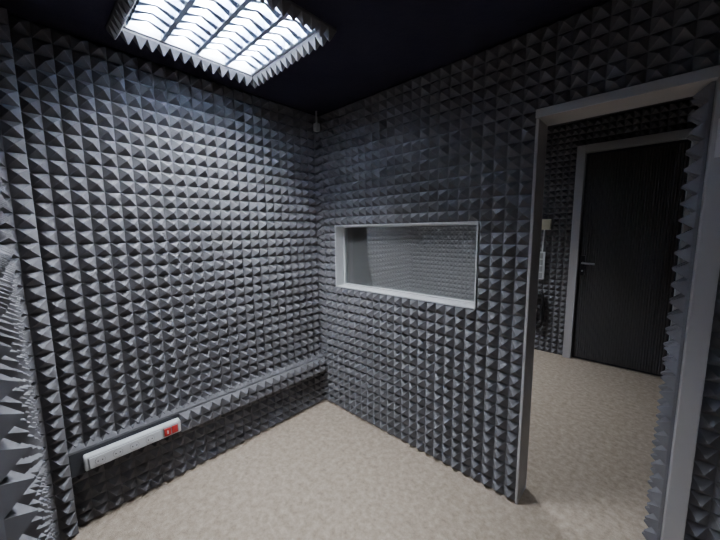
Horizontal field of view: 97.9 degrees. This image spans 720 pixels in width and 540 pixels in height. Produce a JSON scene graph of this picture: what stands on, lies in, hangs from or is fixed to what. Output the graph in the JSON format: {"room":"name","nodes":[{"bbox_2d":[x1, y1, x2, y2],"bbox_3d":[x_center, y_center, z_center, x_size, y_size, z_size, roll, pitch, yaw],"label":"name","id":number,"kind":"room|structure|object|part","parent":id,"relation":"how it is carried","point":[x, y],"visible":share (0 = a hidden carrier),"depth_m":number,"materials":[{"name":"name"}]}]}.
{"room":"studio","nodes":[
{"label":"studio","id":0,"kind":"room"},
{"bbox_2d":[0,0,609,115],"bbox_3d":[-0.158,-0.987,0.414,3.200,0.020,2.900,6,10,43],"label":"ceiling","id":1,"kind":"structure","parent":0,"point":[377,46],"depth_m":1.49,"materials":[{"name":"black paint"}]},
{"bbox_2d":[124,0,315,75],"bbox_3d":[-0.623,-1.150,1.413,0.630,0.105,0.630,6,10,43],"label":"recessed light","id":2,"kind":"object","parent":1,"relation":"in","point":[246,36],"visible":0.93,"depth_m":1.47,"materials":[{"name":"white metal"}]},
{"bbox_2d":[106,0,336,87],"bbox_3d":[-0.623,-1.069,1.423,0.730,0.056,0.730,6,10,43],"label":"foam","id":3,"kind":"object","parent":1,"relation":"attached to","point":[121,10],"visible":1,"depth_m":1.48,"materials":[{"name":"grey"}]},
{"bbox_2d":[313,111,319,131],"bbox_3d":[-0.337,-1.152,2.430,0.040,0.150,0.040,6,10,43],"label":"sensor","id":4,"kind":"object","parent":1,"relation":"attached to","point":[316,126],"visible":1,"depth_m":2.42,"materials":[{"name":"grey plastic"}]},
{"bbox_2d":[67,349,664,539],"bbox_3d":[0.439,1.319,1.910,4.200,0.100,5.630,6,10,43],"label":"floor","id":5,"kind":"structure","parent":0,"point":[324,471],"depth_m":1.87,"materials":[{"name":"beige carpet"}]},
{"bbox_2d":[548,96,693,127],"bbox_3d":[1.125,-1.566,2.957,3.140,0.050,2.410,6,10,43],"label":"ceiling","id":6,"kind":"structure","parent":0,"point":[687,98],"depth_m":3.12,"materials":[{"name":"grey paint"}]},
{"bbox_3d":[0.591,-0.095,1.913,4.200,2.700,0.120,6,10,43],"label":"wall","id":7,"kind":"structure","parent":0,"visible":0},
{"bbox_2d":[335,221,479,308],"bbox_3d":[0.282,-0.074,2.200,1.163,0.495,0.170,6,10,43],"label":"reveal","id":8,"kind":"object","parent":7,"relation":"attached to","point":[339,235],"visible":0.62,"depth_m":2.21,"materials":[{"name":"grey paint"}]},
{"bbox_2d":[343,223,476,303],"bbox_3d":[0.294,-0.076,2.213,1.147,0.479,0.025,6,10,43],"label":"bead","id":9,"kind":"object","parent":8,"relation":"attached to","point":[344,227],"visible":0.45,"depth_m":2.22,"materials":[{"name":"grey paint"}]},
{"bbox_2d":[346,227,374,286],"bbox_3d":[0.294,-0.076,2.213,1.133,0.465,0.006,6,10,43],"label":"pane","id":10,"kind":"object","parent":9,"relation":"in","point":[358,262],"visible":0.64,"depth_m":2.50,"materials":[{"name":"clear glass"}]},
{"bbox_2d":[317,0,719,539],"bbox_3d":[0.825,0.084,1.596,3.200,2.420,0.053,6,10,43],"label":"foam","id":11,"kind":"object","parent":7,"relation":"attached to","point":[453,142],"visible":0.95,"depth_m":1.76,"materials":[{"name":"grey"}]},
{"bbox_2d":[515,118,547,504],"bbox_3d":[0.900,0.280,1.655,0.014,2.014,0.165,6,10,43],"label":"door frame","id":12,"kind":"structure","parent":7,"relation":"attached to","point":[541,129],"depth_m":1.62,"materials":[{"name":"grey paint"}]},
{"bbox_2d":[536,65,719,125],"bbox_3d":[1.111,-0.715,1.316,0.629,0.040,0.175,6,10,43],"label":"header","id":13,"kind":"object","parent":7,"relation":"attached to","point":[685,85],"visible":0.8,"depth_m":1.27,"materials":[{"name":"grey paint"}]},
{"bbox_2d":[642,81,715,539],"bbox_3d":[1.295,0.320,1.300,0.056,2.014,0.130,6,10,43],"label":"foam","id":14,"kind":"object","parent":7,"relation":"attached to","point":[704,99],"visible":1,"depth_m":1.24,"materials":[{"name":"grey"}]},
{"bbox_2d":[660,76,719,539],"bbox_3d":[1.321,0.327,1.242,0.060,2.014,0.180,6,10,43],"label":"door frame","id":15,"kind":"structure","parent":7,"relation":"attached to","point":[706,269],"depth_m":1.17,"materials":[{"name":"grey paint"}]},
{"bbox_2d":[714,118,719,157],"bbox_3d":[1.250,-0.456,1.075,0.038,0.130,0.006,6,10,43],"label":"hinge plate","id":16,"kind":"object","parent":7,"relation":"attached to","point":[717,145],"visible":1,"depth_m":1.08,"materials":[{"name":"silver metal"}]},
{"bbox_3d":[1.995,-0.375,4.031,3.340,2.700,0.100,6,10,43],"label":"wall","id":17,"kind":"structure","parent":0,"visible":0},
{"bbox_2d":[539,252,545,278],"bbox_3d":[2.177,-0.057,3.770,0.090,0.330,0.093,6,10,43],"label":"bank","id":18,"kind":"object","parent":17,"relation":"attached to","point":[542,254],"visible":0.52,"depth_m":3.73,"materials":[{"name":"grey plastic"}]},
{"bbox_2d":[541,219,551,251],"bbox_3d":[2.186,-0.401,3.703,0.120,0.390,0.111,6,10,43],"label":"junction box","id":19,"kind":"object","parent":17,"relation":"attached to","point":[546,223],"visible":0.68,"depth_m":3.64,"materials":[{"name":"beige plastic"}]},
{"bbox_3d":[2.148,-0.530,3.648,0.080,0.080,0.006,6,10,43],"label":"lid","id":20,"kind":"part","parent":19,"relation":"part of","materials":[{"name":"beige plastic"}]},
{"bbox_3d":[2.167,-0.533,3.668,0.120,0.120,0.050,6,10,43],"label":"lid","id":21,"kind":"part","parent":19,"relation":"part of","materials":[{"name":"beige plastic"}]},
{"bbox_2d":[410,99,699,354],"bbox_3d":[1.921,-0.339,3.956,3.140,2.650,0.115,6,10,43],"label":"foam","id":22,"kind":"object","parent":17,"relation":"attached to","point":[443,259],"depth_m":3.68,"materials":[{"name":"grey"}]},
{"bbox_3d":[2.154,0.479,3.797,0.154,0.462,0.042,6,10,43],"label":"cable coil","id":23,"kind":"part","parent":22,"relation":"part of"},
{"bbox_2d":[562,127,696,369],"bbox_3d":[2.765,-0.130,3.278,0.945,2.385,0.150,6,10,43],"label":"frame","id":24,"kind":"object","parent":17,"relation":"attached to","point":[582,151],"visible":0.52,"depth_m":3.41,"materials":[{"name":"grey paint"}]},
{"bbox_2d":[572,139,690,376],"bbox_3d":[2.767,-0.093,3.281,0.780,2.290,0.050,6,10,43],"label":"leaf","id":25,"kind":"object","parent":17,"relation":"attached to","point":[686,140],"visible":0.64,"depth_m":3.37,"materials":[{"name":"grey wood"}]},
{"bbox_2d":[580,255,585,274],"bbox_3d":[2.485,-0.051,3.497,0.040,0.220,0.030,6,10,43],"label":"lock plate","id":26,"kind":"object","parent":25,"relation":"attached to","point":[582,266],"visible":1,"depth_m":3.49,"materials":[{"name":"black metal"}]},
{"bbox_2d":[574,142,689,374],"bbox_3d":[2.749,-0.087,3.254,0.750,2.245,0.011,6,10,43],"label":"door","id":27,"kind":"structure","parent":17,"relation":"attached to","point":[633,209],"depth_m":3.22,"materials":[{"name":"black wood"}]},
{"bbox_3d":[-0.765,0.182,-0.182,3.300,2.700,1.180,6,10,43],"label":"wall","id":28,"kind":"structure","parent":0,"visible":0},
{"bbox_2d":[0,166,55,539],"bbox_3d":[-1.037,0.188,0.927,1.200,2.420,0.053,6,10,43],"label":"foam","id":29,"kind":"object","parent":28,"relation":"attached to","point":[25,512],"visible":1,"depth_m":0.62,"materials":[{"name":"grey"}]},
{"bbox_3d":[-1.019,-0.090,2.021,0.100,2.700,1.920,6,10,43],"label":"wall","id":30,"kind":"structure","parent":0,"visible":0},
{"bbox_2d":[0,7,78,539],"bbox_3d":[-1.485,0.135,1.394,0.100,2.418,0.130,6,10,43],"label":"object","id":31,"kind":"object","parent":30,"relation":"attached to","point":[15,175],"visible":0.71,"depth_m":1.39,"materials":[{"name":"grey"}]},
{"bbox_2d":[8,15,326,525],"bbox_3d":[-0.882,0.043,2.070,0.053,2.420,1.690,6,10,43],"label":"foam","id":32,"kind":"object","parent":30,"relation":"attached to","point":[176,212],"visible":0.98,"depth_m":1.79,"materials":[{"name":"grey"}]},
{"bbox_2d":[68,353,324,477],"bbox_3d":[-0.872,0.866,2.130,0.110,0.172,1.630,6,10,43],"label":"trunking","id":33,"kind":"object","parent":32,"relation":"attached to","point":[198,412],"depth_m":2.02,"materials":[{"name":"grey plastic"}]},
{"bbox_2d":[83,418,180,470],"bbox_3d":[-1.222,0.943,1.714,0.058,0.074,0.435,6,10,43],"label":"strip","id":34,"kind":"object","parent":33,"relation":"attached to","point":[98,457],"visible":1,"depth_m":1.68,"materials":[{"name":"grey plastic"}]},
{"bbox_2d":[95,456,105,463],"bbox_3d":[-1.312,0.960,1.584,0.002,0.042,0.042,6,10,43],"label":"socket","id":35,"kind":"object","parent":34,"relation":"attached to","point":[98,459],"depth_m":1.58,"materials":[{"name":"grey plastic"}]},
{"bbox_2d":[113,448,122,456],"bbox_3d":[-1.263,0.953,1.636,0.002,0.042,0.042,6,10,43],"label":"socket","id":36,"kind":"object","parent":34,"relation":"attached to","point":[117,452],"depth_m":1.63,"materials":[{"name":"grey plastic"}]},
{"bbox_2d":[130,441,138,449],"bbox_3d":[-1.214,0.946,1.688,0.002,0.042,0.042,6,10,43],"label":"socket","id":37,"kind":"object","parent":34,"relation":"attached to","point":[134,445],"depth_m":1.69,"materials":[{"name":"grey plastic"}]},
{"bbox_2d":[146,435,154,442],"bbox_3d":[-1.165,0.939,1.740,0.002,0.042,0.042,6,10,43],"label":"socket","id":38,"kind":"object","parent":34,"relation":"attached to","point":[149,438],"depth_m":1.74,"materials":[{"name":"grey plastic"}]},
{"bbox_2d":[164,427,170,436],"bbox_3d":[-1.105,0.931,1.802,0.008,0.044,0.034,6,10,43],"label":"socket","id":39,"kind":"object","parent":34,"relation":"attached to","point":[167,430],"depth_m":1.80,"materials":[{"name":"red plastic"}]},
{"bbox_2d":[172,424,177,432],"bbox_3d":[-1.081,0.927,1.829,0.006,0.044,0.032,6,10,43],"label":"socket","id":40,"kind":"object","parent":34,"relation":"attached to","point":[174,426],"depth_m":1.83,"materials":[{"name":"red plastic"}]},
{"bbox_3d":[-0.046,-0.376,4.220,0.100,2.700,2.410,6,10,43],"label":"wall","id":41,"kind":"structure","parent":0,"visible":0},
{"bbox_2d":[369,226,411,291],"bbox_3d":[0.011,-0.345,4.170,0.053,2.650,2.410,6,10,43],"label":"foam","id":42,"kind":"object","parent":41,"relation":"attached to","point":[389,247],"visible":0.19,"depth_m":4.68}
]}

